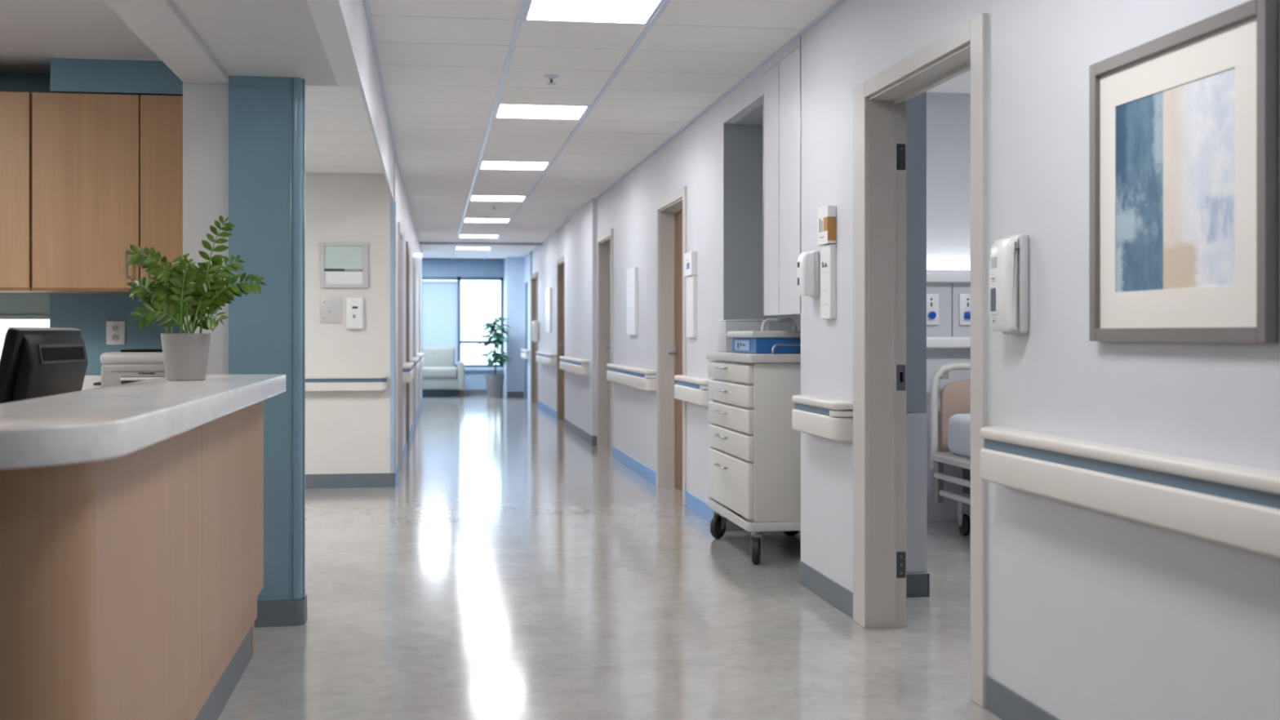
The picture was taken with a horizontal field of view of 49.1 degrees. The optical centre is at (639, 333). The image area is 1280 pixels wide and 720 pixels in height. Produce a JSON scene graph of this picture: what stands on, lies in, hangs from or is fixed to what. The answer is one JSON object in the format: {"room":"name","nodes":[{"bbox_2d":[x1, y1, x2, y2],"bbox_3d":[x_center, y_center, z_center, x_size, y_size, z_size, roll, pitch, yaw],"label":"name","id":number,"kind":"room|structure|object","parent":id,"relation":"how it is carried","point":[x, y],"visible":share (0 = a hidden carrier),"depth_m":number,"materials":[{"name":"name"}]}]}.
{"room":"hospital interior","nodes":[
{"label":"hospital interior","id":0,"kind":"room"},
{"bbox_2d":[0,0,162,73],"bbox_3d":[-2.559,-1.218,-0.080,3.115,0.105,12.600,0,0,-9],"label":"ceiling","id":1,"kind":"structure","parent":0,"point":[33,33],"depth_m":5.46,"materials":[{"name":"paint"}]},
{"bbox_2d":[0,71,182,375],"bbox_3d":[-3.499,-0.070,6.200,3.115,2.500,0.100,0,0,-9],"label":"wall","id":2,"kind":"structure","parent":0,"point":[89,313],"depth_m":6.30,"materials":[{"name":"blue paint"}]},
{"bbox_2d":[0,91,48,293],"bbox_3d":[-3.031,-0.600,6.009,0.880,0.840,0.417,0,0,-9],"label":"upper cabinet","id":3,"kind":"object","parent":2,"relation":"attached to","point":[15,107],"visible":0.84,"depth_m":5.89,"materials":[{"name":"brown wood"}]},
{"bbox_2d":[0,293,49,357],"bbox_3d":[-3.301,-0.003,6.225,1.314,0.375,0.050,0,0,-9],"label":"window","id":4,"kind":"structure","parent":2,"relation":"in","point":[16,309],"depth_m":6.29,"materials":[{"name":"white glass"}]},
{"bbox_2d":[31,92,182,293],"bbox_3d":[-2.258,-0.600,6.125,0.673,0.840,0.417,0,0,-9],"label":"upper cabinet","id":5,"kind":"object","parent":2,"relation":"attached to","point":[107,169],"visible":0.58,"depth_m":5.95,"materials":[{"name":"brown wood"}]},
{"bbox_2d":[106,320,124,344],"bbox_3d":[-2.363,-0.004,6.313,0.081,0.107,0.012,0,0,-9],"label":"wall outlet","id":6,"kind":"object","parent":2,"relation":"attached to","point":[115,330],"visible":1,"depth_m":6.31,"materials":[{"name":"white plastic"}]},
{"bbox_2d":[111,333,119,341],"bbox_3d":[-2.363,0.018,6.310,0.032,0.032,0.003,0,0,-9],"label":"socket","id":7,"kind":"object","parent":6,"relation":"attached to","point":[115,337],"depth_m":6.31,"materials":[{"name":"grey plastic"}]},
{"bbox_2d":[111,324,119,331],"bbox_3d":[-2.363,-0.025,6.310,0.032,0.032,0.003,0,0,-9],"label":"socket","id":8,"kind":"object","parent":6,"relation":"attached to","point":[114,327],"depth_m":6.31,"materials":[{"name":"grey plastic"}]},
{"bbox_2d":[50,57,182,95],"bbox_3d":[-2.221,-1.103,6.149,0.602,0.155,0.380,0,0,-9],"label":"wall","id":9,"kind":"structure","parent":0,"point":[68,75],"depth_m":5.96,"materials":[{"name":"blue paint"}]},
{"bbox_2d":[102,0,228,84],"bbox_3d":[-0.936,-1.145,0.224,0.185,0.270,12.720,0,0,-9],"label":"ceiling beam","id":10,"kind":"structure","parent":0,"point":[158,24],"depth_m":4.79,"materials":[{"name":"paint"}]},
{"bbox_2d":[182,82,228,374],"bbox_3d":[-1.813,0.085,6.084,0.185,2.190,0.870,0,0,-9],"label":"wall","id":11,"kind":"structure","parent":0,"point":[205,105],"depth_m":5.65,"materials":[{"name":"paint"}]},
{"bbox_2d":[169,0,337,85],"bbox_3d":[-0.582,-1.077,-0.097,0.420,0.085,11.980,0,0,-9],"label":"ceiling","id":12,"kind":"structure","parent":0,"point":[246,37],"depth_m":4.88,"materials":[{"name":"paint"}]},
{"bbox_2d":[228,75,292,600],"bbox_3d":[-1.533,0.072,5.696,0.255,2.215,0.120,0,0,-9],"label":"column","id":13,"kind":"structure","parent":0,"point":[259,107],"depth_m":5.64,"materials":[{"name":"paint"}]},
{"bbox_2d":[253,594,306,627],"bbox_3d":[-1.517,1.127,5.697,0.307,0.105,0.133,0,0,-9],"label":"baseboard","id":14,"kind":"structure","parent":13,"relation":"attached to","point":[277,613],"depth_m":5.64,"materials":[{"name":"grey rubber"}]},
{"bbox_2d":[289,76,305,599],"bbox_3d":[-1.392,0.019,5.715,0.039,2.109,0.124,0,0,-9],"label":"trim","id":15,"kind":"structure","parent":13,"relation":"attached to","point":[297,82],"depth_m":5.66,"materials":[{"name":"paint"}]},
{"bbox_2d":[305,84,383,173],"bbox_3d":[-3.428,-1.275,8.051,3.805,0.090,4.980,0,0,-9],"label":"ceiling","id":16,"kind":"structure","parent":0,"point":[340,139],"depth_m":8.65,"materials":[{"name":"paint"}]},
{"bbox_2d":[305,151,395,474],"bbox_3d":[-3.794,-0.180,10.585,3.830,2.720,0.140,0,0,-9],"label":"wall","id":17,"kind":"structure","parent":0,"point":[347,432],"depth_m":10.74,"materials":[{"name":"white paint"}]},
{"bbox_2d":[320,296,341,323],"bbox_3d":[-2.363,-0.182,10.719,0.147,0.200,0.019,0,0,-9],"label":"switch plate","id":18,"kind":"object","parent":17,"relation":"attached to","point":[331,306],"visible":1,"depth_m":10.71,"materials":[{"name":"grey plastic"}]},
{"bbox_2d":[320,242,368,288],"bbox_3d":[-2.264,-0.522,10.728,0.360,0.345,0.030,0,0,-9],"label":"framed picture","id":19,"kind":"object","parent":17,"relation":"attached to","point":[342,264],"visible":1,"depth_m":10.73,"materials":[{"name":"grey plastic"}]},
{"bbox_2d":[305,374,386,391],"bbox_3d":[-3.461,0.375,10.521,3.070,0.120,0.085,0,0,-9],"label":"handrail","id":20,"kind":"object","parent":17,"relation":"attached to","point":[313,382],"visible":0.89,"depth_m":10.66,"materials":[{"name":"beige plastic"}]},
{"bbox_2d":[305,472,395,488],"bbox_3d":[-3.782,1.127,10.512,3.832,0.105,0.009,0,0,-9],"label":"baseboard","id":21,"kind":"structure","parent":17,"relation":"attached to","point":[340,480],"depth_m":10.74,"materials":[{"name":"grey rubber"}]},
{"bbox_2d":[346,296,364,329],"bbox_3d":[-2.184,-0.158,10.731,0.135,0.251,0.048,0,0,-9],"label":"control unit","id":22,"kind":"object","parent":17,"relation":"attached to","point":[354,304],"visible":1,"depth_m":10.71,"materials":[{"name":"white plastic"}]},
{"bbox_2d":[306,0,422,272],"bbox_3d":[-1.763,-1.256,9.848,0.149,0.447,28.001,0,0,-8],"label":"wall","id":23,"kind":"structure","parent":0,"point":[342,25],"depth_m":5.82,"materials":[{"name":"grey paint"}]},
{"bbox_2d":[390,200,395,473],"bbox_3d":[-1.907,0.027,10.821,0.042,2.094,0.072,0,0,-9],"label":"trim","id":24,"kind":"structure","parent":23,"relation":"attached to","point":[393,203],"depth_m":10.79,"materials":[{"name":"paint"}]},
{"bbox_2d":[395,204,422,468],"bbox_3d":[-2.853,0.075,17.255,0.120,2.210,13.027,0,0,-8],"label":"wall","id":25,"kind":"structure","parent":0,"point":[398,219],"depth_m":13.71,"materials":[{"name":"grey paint"}]},
{"bbox_2d":[398,222,402,476],"bbox_3d":[-2.127,0.130,12.068,0.142,2.100,1.100,0,0,-9],"label":"door","id":26,"kind":"structure","parent":25,"relation":"in","point":[400,230],"depth_m":12.55,"materials":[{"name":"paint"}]},
{"bbox_2d":[405,241,409,452],"bbox_3d":[-2.466,0.130,14.495,0.142,2.100,1.100,0,0,-9],"label":"door","id":27,"kind":"structure","parent":25,"relation":"in","point":[407,249],"depth_m":13.96,"materials":[{"name":"brown wood"}]},
{"bbox_2d":[402,362,413,382],"bbox_3d":[-2.199,0.364,13.296,0.082,0.161,1.251,0,0,-8],"label":"handrail","id":28,"kind":"object","parent":25,"relation":"attached to","point":[407,367],"visible":0.99,"depth_m":12.68,"materials":[{"name":"beige plastic"}]},
{"bbox_2d":[395,397,422,486],"bbox_3d":[-2.784,1.127,17.228,0.010,0.105,12.981,0,0,-8],"label":"baseboard","id":29,"kind":"structure","parent":25,"relation":"attached to","point":[404,451],"depth_m":13.48,"materials":[{"name":"blue rubber"}]},
{"bbox_2d":[413,257,415,430],"bbox_3d":[-2.909,0.130,17.664,0.142,2.100,1.100,0,0,-9],"label":"door","id":30,"kind":"structure","parent":25,"relation":"in","point":[414,261],"depth_m":17.13,"materials":[{"name":"paint"}]},
{"bbox_2d":[409,356,419,374],"bbox_3d":[-2.590,0.364,16.094,0.082,0.161,2.001,0,0,-8],"label":"handrail","id":31,"kind":"object","parent":25,"relation":"attached to","point":[415,359],"visible":0.73,"depth_m":15.30,"materials":[{"name":"beige plastic"}]},
{"bbox_2d":[418,271,420,408],"bbox_3d":[-3.434,0.130,21.428,0.142,2.100,1.100,0,0,-9],"label":"door","id":32,"kind":"structure","parent":25,"relation":"in","point":[419,272],"depth_m":21.13,"materials":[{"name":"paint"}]},
{"bbox_2d":[415,352,424,367],"bbox_3d":[-3.075,0.364,19.560,0.082,0.161,2.601,0,0,-8],"label":"handrail","id":33,"kind":"object","parent":25,"relation":"attached to","point":[421,361],"visible":0.66,"depth_m":18.85,"materials":[{"name":"beige plastic"}]},
{"bbox_2d":[422,258,503,390],"bbox_3d":[-3.950,-0.170,26.988,3.580,2.700,0.150,0,0,-9],"label":"wall","id":34,"kind":"structure","parent":0,"point":[473,380],"depth_m":27.01,"materials":[{"name":"blue paint"}]},
{"bbox_2d":[422,276,503,370],"bbox_3d":[-4.069,-0.190,26.909,2.880,1.800,0.170,0,0,-9],"label":"window","id":35,"kind":"structure","parent":34,"relation":"in","point":[467,367],"depth_m":26.99,"materials":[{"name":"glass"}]},
{"bbox_2d":[422,280,457,364],"bbox_3d":[-4.452,-0.209,26.800,1.910,1.618,0.064,0,0,-9],"label":"roller shade","id":36,"kind":"object","parent":35,"relation":"attached to","point":[440,298],"visible":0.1,"depth_m":26.91,"materials":[{"name":"fabric"}]},
{"bbox_2d":[422,389,524,396],"bbox_3d":[-3.928,1.130,26.354,3.435,0.100,1.111,0,0,-9],"label":"baseboard","id":37,"kind":"structure","parent":34,"relation":"attached to","point":[438,392],"depth_m":26.94,"materials":[{"name":"grey rubber"}]},
{"bbox_2d":[503,257,524,396],"bbox_3d":[-2.396,-0.120,26.588,0.335,2.600,1.100,0,0,-9],"label":"column lobby","id":38,"kind":"structure","parent":0,"point":[513,267],"depth_m":26.05,"materials":[{"name":"blue paint"}]},
{"bbox_2d":[363,0,844,259],"bbox_3d":[-0.721,-1.469,10.558,2.500,0.122,33.904,0,0,-9],"label":"ceiling","id":39,"kind":"structure","parent":0,"point":[445,68],"depth_m":8.12,"materials":[{"name":"tile"}]},
{"bbox_2d":[455,247,490,249],"bbox_3d":[-2.782,-1.423,23.305,0.584,0.013,0.580,0,0,-9],"label":"recessed light","id":40,"kind":"object","parent":39,"relation":"in","point":[466,248],"visible":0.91,"depth_m":23.43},
{"bbox_2d":[456,247,489,248],"bbox_3d":[-2.782,-1.425,23.305,0.540,0.006,0.540,0,0,-9],"label":"diffuser","id":41,"kind":"object","parent":40,"relation":"attached to","point":[456,247],"depth_m":23.28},
{"bbox_2d":[458,234,499,238],"bbox_3d":[-2.352,-1.423,20.437,0.584,0.013,0.580,0,0,-9],"label":"recessed light","id":42,"kind":"object","parent":39,"relation":"in","point":[460,235],"visible":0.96,"depth_m":20.48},
{"bbox_2d":[459,235,497,237],"bbox_3d":[-2.352,-1.425,20.437,0.540,0.006,0.540,0,0,-9],"label":"diffuser","id":43,"kind":"object","parent":42,"relation":"attached to","point":[460,236],"depth_m":20.48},
{"bbox_2d":[419,241,542,245],"bbox_3d":[-2.526,-1.403,21.842,1.997,0.035,0.150,0,0,-9],"label":"trim","id":44,"kind":"structure","parent":39,"relation":"attached to","point":[420,242],"depth_m":21.77,"materials":[{"name":"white paint"}]},
{"bbox_2d":[462,217,511,222],"bbox_3d":[-1.923,-1.423,17.569,0.584,0.013,0.580,0,0,-9],"label":"recessed light","id":45,"kind":"object","parent":39,"relation":"in","point":[465,220],"visible":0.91,"depth_m":17.66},
{"bbox_2d":[464,218,509,222],"bbox_3d":[-1.923,-1.425,17.569,0.540,0.006,0.540,0,0,-9],"label":"diffuser","id":46,"kind":"object","parent":45,"relation":"attached to","point":[465,220],"depth_m":17.66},
{"bbox_2d":[469,195,527,201],"bbox_3d":[-1.493,-1.423,14.701,0.584,0.013,0.580,0,0,-9],"label":"recessed light","id":47,"kind":"object","parent":39,"relation":"in","point":[473,197],"visible":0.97,"depth_m":14.69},
{"bbox_2d":[471,195,524,200],"bbox_3d":[-1.493,-1.425,14.701,0.540,0.006,0.540,0,0,-9],"label":"diffuser","id":48,"kind":"object","parent":47,"relation":"attached to","point":[473,197],"depth_m":14.71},
{"bbox_2d":[479,160,551,170],"bbox_3d":[-1.064,-1.423,11.833,0.584,0.013,0.580,0,0,-9],"label":"recessed light","id":49,"kind":"object","parent":39,"relation":"in","point":[490,165],"visible":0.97,"depth_m":11.84,"materials":[{"name":"plastic"}]},
{"bbox_2d":[493,102,591,119],"bbox_3d":[-0.634,-1.423,8.965,0.584,0.013,0.580,0,0,-9],"label":"recessed light","id":50,"kind":"object","parent":39,"relation":"in","point":[504,110],"visible":0.99,"depth_m":8.97,"materials":[{"name":"plastic"}]},
{"bbox_2d":[543,74,559,84],"bbox_3d":[-0.487,-1.397,7.713,0.084,0.046,0.084,0,0,-9],"label":"sprinkler head","id":51,"kind":"object","parent":39,"relation":"attached to","point":[551,77],"visible":1,"depth_m":7.70},
{"bbox_2d":[522,0,665,24],"bbox_3d":[-0.205,-1.423,6.097,0.584,0.013,0.580,0,0,-9],"label":"recessed light","id":52,"kind":"object","parent":39,"relation":"in","point":[606,11],"visible":0.98,"depth_m":6.16,"materials":[{"name":"plastic"}]},
{"bbox_2d":[217,394,1002,719],"bbox_3d":[-0.588,1.240,10.681,10.400,0.120,33.700,0,0,-9],"label":"floor","id":53,"kind":"structure","parent":0,"point":[513,567],"depth_m":5.98,"materials":[{"name":"tile"}]},
{"bbox_2d":[81,375,101,390],"bbox_3d":[-3.438,0.683,5.854,3.093,0.993,0.598,0,0,-9],"label":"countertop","id":54,"kind":"structure","parent":53,"relation":"on","point":[88,382],"depth_m":6.28,"materials":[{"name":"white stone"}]},
{"bbox_2d":[93,349,165,386],"bbox_3d":[-2.115,0.168,6.016,0.418,0.200,0.415,0,0,-9],"label":"printer","id":55,"kind":"object","parent":54,"relation":"on","point":[125,366],"visible":0.55,"depth_m":5.83,"materials":[{"name":"grey plastic"}]},
{"bbox_2d":[93,382,101,385],"bbox_3d":[-2.297,0.214,6.006,0.055,0.012,0.160,0,0,-9],"label":"tray","id":56,"kind":"object","parent":55,"relation":"on","point":[97,383],"depth_m":5.93,"materials":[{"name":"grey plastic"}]},
{"bbox_2d":[120,377,161,380],"bbox_3d":[-2.031,0.189,5.831,0.250,0.013,0.025,0,0,-9],"label":"tray","id":57,"kind":"object","parent":55,"relation":"on","point":[121,378],"depth_m":5.81,"materials":[{"name":"white plastic"}]},
{"bbox_2d":[120,349,162,351],"bbox_3d":[-2.086,0.075,6.033,0.240,0.014,0.250,0,0,-9],"label":"paper tray","id":58,"kind":"object","parent":55,"relation":"on","point":[122,350],"depth_m":5.91,"materials":[{"name":"black plastic"}]},
{"bbox_2d":[0,374,285,719],"bbox_3d":[-2.405,0.665,3.480,2.674,1.030,3.025,0,0,-9],"label":"reception desk","id":59,"kind":"object","parent":53,"relation":"on","point":[131,514],"visible":0.98,"depth_m":2.89,"materials":[{"name":"wood"}]},
{"bbox_2d":[0,326,88,404],"bbox_3d":[-1.763,0.214,4.003,0.228,0.463,0.531,0,0,-3],"label":"computer monitor","id":60,"kind":"object","parent":59,"relation":"on","point":[35,362],"visible":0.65,"depth_m":3.87,"materials":[{"name":"black plastic"}]},
{"bbox_2d":[0,374,285,469],"bbox_3d":[-2.404,0.182,3.475,2.674,0.064,3.015,0,0,-9],"label":"countertop","id":61,"kind":"structure","parent":59,"relation":"on","point":[113,421],"depth_m":2.74,"materials":[{"name":"white stone"}]},
{"bbox_2d":[124,215,266,381],"bbox_3d":[-1.430,-0.116,4.513,0.455,0.533,0.247,0,0,-9],"label":"potted plant","id":62,"kind":"object","parent":59,"relation":"on","point":[185,355],"visible":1,"depth_m":4.47,"materials":[{"name":"green plant"}]},
{"bbox_2d":[422,346,464,397],"bbox_3d":[-3.822,0.715,26.066,1.080,0.930,0.810,0,0,-9],"label":"armchair","id":63,"kind":"object","parent":53,"relation":"on","point":[440,371],"visible":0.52,"depth_m":25.75,"materials":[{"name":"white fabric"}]},
{"bbox_2d":[422,366,457,377],"bbox_3d":[-3.813,0.720,26.007,0.830,0.200,0.690,0,0,-9],"label":"seat cushion","id":64,"kind":"object","parent":63,"relation":"on","point":[428,371],"depth_m":25.69,"materials":[{"name":"white fabric"}]},
{"bbox_2d":[476,316,512,398],"bbox_3d":[-2.653,0.432,25.632,0.658,1.495,0.627,0,0,43],"label":"potted tree","id":65,"kind":"object","parent":53,"relation":"on","point":[495,382],"visible":1,"depth_m":25.55,"materials":[{"name":"green plant"}]},
{"bbox_2d":[706,343,800,564],"bbox_3d":[0.732,0.615,7.698,0.582,1.130,1.138,0,0,-9],"label":"cart","id":66,"kind":"object","parent":53,"relation":"on","point":[754,456],"visible":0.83,"depth_m":7.17,"materials":[{"name":"metal"}]},
{"bbox_2d":[717,320,769,351],"bbox_3d":[0.592,0.013,8.016,0.255,0.181,0.220,0,0,-9],"label":"box","id":67,"kind":"object","parent":66,"relation":"on","point":[725,343],"visible":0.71,"depth_m":7.91,"materials":[{"name":"grey plastic"}]},
{"bbox_2d":[706,351,800,363],"bbox_3d":[0.741,0.127,7.710,0.562,0.046,1.110,0,0,-9],"label":"countertop","id":68,"kind":"structure","parent":66,"relation":"on","point":[746,357],"depth_m":7.16,"materials":[{"name":"plastic"}]},
{"bbox_2d":[706,497,800,532],"bbox_3d":[0.742,0.988,7.713,0.558,0.045,1.112,0,0,-9],"label":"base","id":69,"kind":"object","parent":66,"relation":"attached to","point":[751,524],"depth_m":7.17,"materials":[{"name":"plastic"}]},
{"bbox_2d":[727,318,800,353],"bbox_3d":[0.767,0.010,7.521,0.495,0.186,0.610,0,0,-9],"label":"storage tote","id":70,"kind":"object","parent":66,"relation":"on","point":[762,341],"visible":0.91,"depth_m":7.22,"materials":[{"name":"blue plastic"}]},
{"bbox_2d":[930,362,970,535],"bbox_3d":[2.399,0.678,7.647,0.950,1.004,2.114,0,0,-9],"label":"hospital bed","id":71,"kind":"object","parent":53,"relation":"on","point":[955,397],"visible":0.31,"depth_m":8.52,"materials":[{"name":"metal"}]},
{"bbox_2d":[723,102,800,532],"bbox_3d":[0.853,-0.040,7.545,0.447,2.439,1.768,0,0,-9],"label":"wall","id":72,"kind":"structure","parent":0,"point":[743,140],"depth_m":8.40,"materials":[{"name":"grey paint"}]},
{"bbox_2d":[524,0,1279,719],"bbox_3d":[0.338,-0.180,10.870,0.518,2.720,33.400,0,0,-9],"label":"wall","id":73,"kind":"structure","parent":0,"point":[1093,615],"depth_m":4.08,"materials":[{"name":"grey paint"}]},
{"bbox_2d":[422,249,532,403],"bbox_3d":[-2.845,-0.120,24.010,2.050,2.600,0.242,0,0,-13],"label":"trim","id":74,"kind":"structure","parent":73,"relation":"attached to","point":[531,252],"depth_m":24.11,"materials":[{"name":"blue paint"}]},
{"bbox_2d":[520,348,529,359],"bbox_3d":[-2.069,0.364,25.170,0.085,0.161,1.402,0,0,-9],"label":"handrail","id":75,"kind":"object","parent":73,"relation":"attached to","point":[525,353],"visible":1,"depth_m":24.55,"materials":[{"name":"beige plastic"}]},
{"bbox_2d":[524,282,527,399],"bbox_3d":[-2.059,0.130,25.324,0.018,2.100,0.500,0,0,-9],"label":"door","id":76,"kind":"structure","parent":73,"relation":"in","point":[526,283],"depth_m":25.19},
{"bbox_2d":[531,271,537,405],"bbox_3d":[-1.695,0.085,23.508,0.171,2.190,1.340,0,0,-9],"label":"door","id":77,"kind":"structure","parent":73,"relation":"in","point":[535,276],"depth_m":24.08,"materials":[{"name":"metal"}]},
{"bbox_2d":[531,320,538,342],"bbox_3d":[-1.693,-0.040,22.674,0.104,0.340,0.250,0,0,-9],"label":"wall phone","id":78,"kind":"object","parent":73,"relation":"attached to","point":[535,334],"visible":1,"depth_m":22.55,"materials":[{"name":"white plastic"}]},
{"bbox_2d":[535,351,556,365],"bbox_3d":[-1.402,0.364,20.796,0.085,0.161,2.852,0,0,-9],"label":"handrail","id":79,"kind":"object","parent":73,"relation":"attached to","point":[548,358],"visible":0.97,"depth_m":20.10,"materials":[{"name":"beige plastic"}]},
{"bbox_2d":[546,288,551,332],"bbox_3d":[-1.341,-0.341,20.578,0.029,0.641,0.700,0,0,-9],"label":"room sign","id":80,"kind":"object","parent":73,"relation":"attached to","point":[548,291],"visible":1,"depth_m":20.37,"materials":[{"name":"white plastic"}]},
{"bbox_2d":[556,255,564,420],"bbox_3d":[-0.955,0.085,18.563,0.171,2.190,1.340,0,0,-9],"label":"door","id":81,"kind":"structure","parent":73,"relation":"in","point":[560,262],"depth_m":19.14,"materials":[{"name":"brown wood"}]},
{"bbox_2d":[559,355,589,375],"bbox_3d":[-0.778,0.364,16.288,0.085,0.161,2.652,0,0,-9],"label":"handrail","id":82,"kind":"object","parent":73,"relation":"attached to","point":[578,366],"visible":1,"depth_m":15.73,"materials":[{"name":"beige plastic"}]},
{"bbox_2d":[597,228,613,456],"bbox_3d":[-0.275,0.085,14.024,0.171,2.190,1.160,0,0,-9],"label":"door","id":83,"kind":"structure","parent":73,"relation":"in","point":[605,241],"depth_m":14.51,"materials":[{"name":"paint"}]},
{"bbox_2d":[537,400,721,522],"bbox_3d":[-0.609,1.127,15.592,0.059,0.105,14.580,0,0,-9],"label":"baseboard","id":84,"kind":"structure","parent":73,"relation":"attached to","point":[693,503],"depth_m":11.97,"materials":[{"name":"blue rubber"}]},
{"bbox_2d":[606,363,656,391],"bbox_3d":[-0.097,0.364,12.078,0.085,0.161,2.482,0,0,-9],"label":"handrail","id":85,"kind":"object","parent":73,"relation":"attached to","point":[643,379],"visible":0.98,"depth_m":11.57,"materials":[{"name":"beige plastic"}]},
{"bbox_2d":[626,266,638,334],"bbox_3d":[-0.068,-0.276,12.073,0.029,0.571,0.500,0,0,-9],"label":"room sign","id":86,"kind":"object","parent":73,"relation":"attached to","point":[632,273],"visible":1,"depth_m":11.92,"materials":[{"name":"white plastic"}]},
{"bbox_2d":[656,186,686,506],"bbox_3d":[0.299,0.085,10.192,0.171,2.190,1.210,0,0,-9],"label":"door","id":87,"kind":"structure","parent":73,"relation":"in","point":[671,210],"depth_m":10.70,"materials":[{"name":"paint"}]},
{"bbox_2d":[684,251,697,337],"bbox_3d":[0.337,-0.258,9.328,0.041,0.565,0.258,0,0,-9],"label":"room sign","id":88,"kind":"object","parent":73,"relation":"attached to","point":[690,258],"visible":1,"depth_m":9.24,"materials":[{"name":"white plastic"}]},
{"bbox_2d":[674,374,712,405],"bbox_3d":[0.346,0.364,9.116,0.085,0.161,1.032,0,0,-9],"label":"handrail","id":89,"kind":"object","parent":73,"relation":"attached to","point":[692,389],"visible":0.8,"depth_m":8.96,"materials":[{"name":"beige plastic"}]},
{"bbox_2d":[763,44,799,313],"bbox_3d":[0.703,-0.735,7.011,0.003,1.270,0.720,0,0,-9],"label":"trim","id":90,"kind":"structure","parent":73,"relation":"attached to","point":[798,45],"depth_m":7.04,"materials":[{"name":"grey plastic"}]},
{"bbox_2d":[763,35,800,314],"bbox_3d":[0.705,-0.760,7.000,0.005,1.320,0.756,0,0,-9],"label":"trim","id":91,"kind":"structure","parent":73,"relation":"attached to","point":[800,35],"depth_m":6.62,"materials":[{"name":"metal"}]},
{"bbox_2d":[796,250,819,297],"bbox_3d":[0.761,-0.270,6.353,0.082,0.210,0.104,0,0,-9],"label":"dispenser","id":92,"kind":"object","parent":73,"relation":"attached to","point":[808,262],"visible":1,"depth_m":6.30,"materials":[{"name":"grey plastic"}]},
{"bbox_2d":[791,395,853,440],"bbox_3d":[0.791,0.364,6.149,0.085,0.161,0.732,0,0,-9],"label":"handrail","id":93,"kind":"object","parent":73,"relation":"attached to","point":[823,417],"visible":1,"depth_m":5.96,"materials":[{"name":"beige plastic"}]},
{"bbox_2d":[799,560,853,618],"bbox_3d":[0.822,1.127,6.206,0.009,0.105,0.872,0,0,-9],"label":"baseboard","id":94,"kind":"structure","parent":73,"relation":"attached to","point":[832,592],"depth_m":6.16,"materials":[{"name":"grey rubber"}]},
{"bbox_2d":[817,204,836,319],"bbox_3d":[0.817,-0.310,6.123,0.041,0.490,0.160,0,0,-9],"label":"room sign","id":95,"kind":"object","parent":73,"relation":"attached to","point":[827,215],"visible":1,"depth_m":6.06,"materials":[{"name":"white plastic"}]},
{"bbox_2d":[853,13,987,708],"bbox_3d":[1.061,0.085,5.098,0.171,2.190,1.370,0,0,-9],"label":"door frame","id":96,"kind":"structure","parent":73,"relation":"in","point":[879,102],"depth_m":5.61,"materials":[{"name":"paint"}]},
{"bbox_2d":[989,233,1028,333],"bbox_3d":[1.093,-0.146,4.163,0.076,0.296,0.148,0,0,-9],"label":"soap dispenser","id":97,"kind":"object","parent":73,"relation":"attached to","point":[1009,255],"visible":1,"depth_m":4.10,"materials":[{"name":"grey plastic"}]},
{"bbox_2d":[986,675,1059,719],"bbox_3d":[1.846,1.127,-0.639,0.009,0.105,10.190,0,0,-9],"label":"baseboard","id":98,"kind":"structure","parent":73,"relation":"attached to","point":[1002,701],"depth_m":4.22,"materials":[{"name":"grey rubber"}]},
{"bbox_2d":[980,426,1279,558],"bbox_3d":[1.556,0.364,1.037,0.085,0.161,6.590,0,0,-9],"label":"handrail","id":99,"kind":"object","parent":73,"relation":"attached to","point":[1238,506],"visible":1,"depth_m":3.27,"materials":[{"name":"beige plastic"}]},
{"bbox_2d":[1088,0,1278,343],"bbox_3d":[1.248,-0.341,3.281,0.030,0.722,0.784,0,0,-9],"label":"framed painting","id":100,"kind":"object","parent":73,"relation":"attached to","point":[1184,122],"visible":1,"depth_m":3.20,"materials":[{"name":"grey metal"}]},
{"bbox_2d":[1116,66,1235,292],"bbox_3d":[1.252,-0.341,3.292,0.008,0.476,0.538,0,0,-9],"label":"artwork","id":101,"kind":"object","parent":100,"relation":"attached to","point":[1175,136],"depth_m":3.26,"materials":[{"name":"paper"}]},
{"bbox_2d":[906,91,926,573],"bbox_3d":[1.126,-0.170,6.276,0.325,2.700,0.020,0,0,-9],"label":"wall","id":102,"kind":"structure","parent":0,"point":[916,107],"depth_m":6.29,"materials":[{"name":"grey paint"}]},
{"bbox_2d":[906,572,929,597],"bbox_3d":[1.105,1.127,6.444,0.334,0.105,0.382,0,0,-9],"label":"baseboard","id":103,"kind":"structure","parent":102,"relation":"attached to","point":[917,584],"depth_m":6.27,"materials":[{"name":"grey rubber"}]},
{"bbox_2d":[924,92,970,520],"bbox_3d":[2.648,-0.220,9.001,3.497,2.800,0.120,0,0,-9],"label":"wall","id":104,"kind":"structure","parent":0,"point":[948,113],"depth_m":8.84,"materials":[{"name":"grey paint"}]},
{"bbox_2d":[926,271,970,348],"bbox_3d":[2.277,-0.146,8.835,2.680,0.477,0.100,0,0,-9],"label":"headwall panel","id":105,"kind":"object","parent":104,"relation":"attached to","point":[948,334],"visible":0.08,"depth_m":8.80,"materials":[{"name":"white plastic"}]},
{"bbox_2d":[926,293,938,324],"bbox_3d":[1.823,-0.152,8.760,0.104,0.195,0.053,0,0,-9],"label":"outlet","id":106,"kind":"object","parent":105,"relation":"attached to","point":[932,300],"visible":0.86,"depth_m":8.77,"materials":[{"name":"white plastic"}]},
{"bbox_2d":[959,293,970,324],"bbox_3d":[2.061,-0.152,8.795,0.104,0.195,0.055,0,0,-9],"label":"outlet","id":107,"kind":"object","parent":105,"relation":"attached to","point":[964,299],"visible":0.66,"depth_m":8.80,"materials":[{"name":"white plastic"}]},
{"bbox_2d":[926,69,970,93],"bbox_3d":[2.955,-1.570,5.523,3.720,0.100,6.850,0,0,-9],"label":"ceiling","id":108,"kind":"structure","parent":0,"point":[961,83],"depth_m":8.61,"materials":[{"name":"paint"}]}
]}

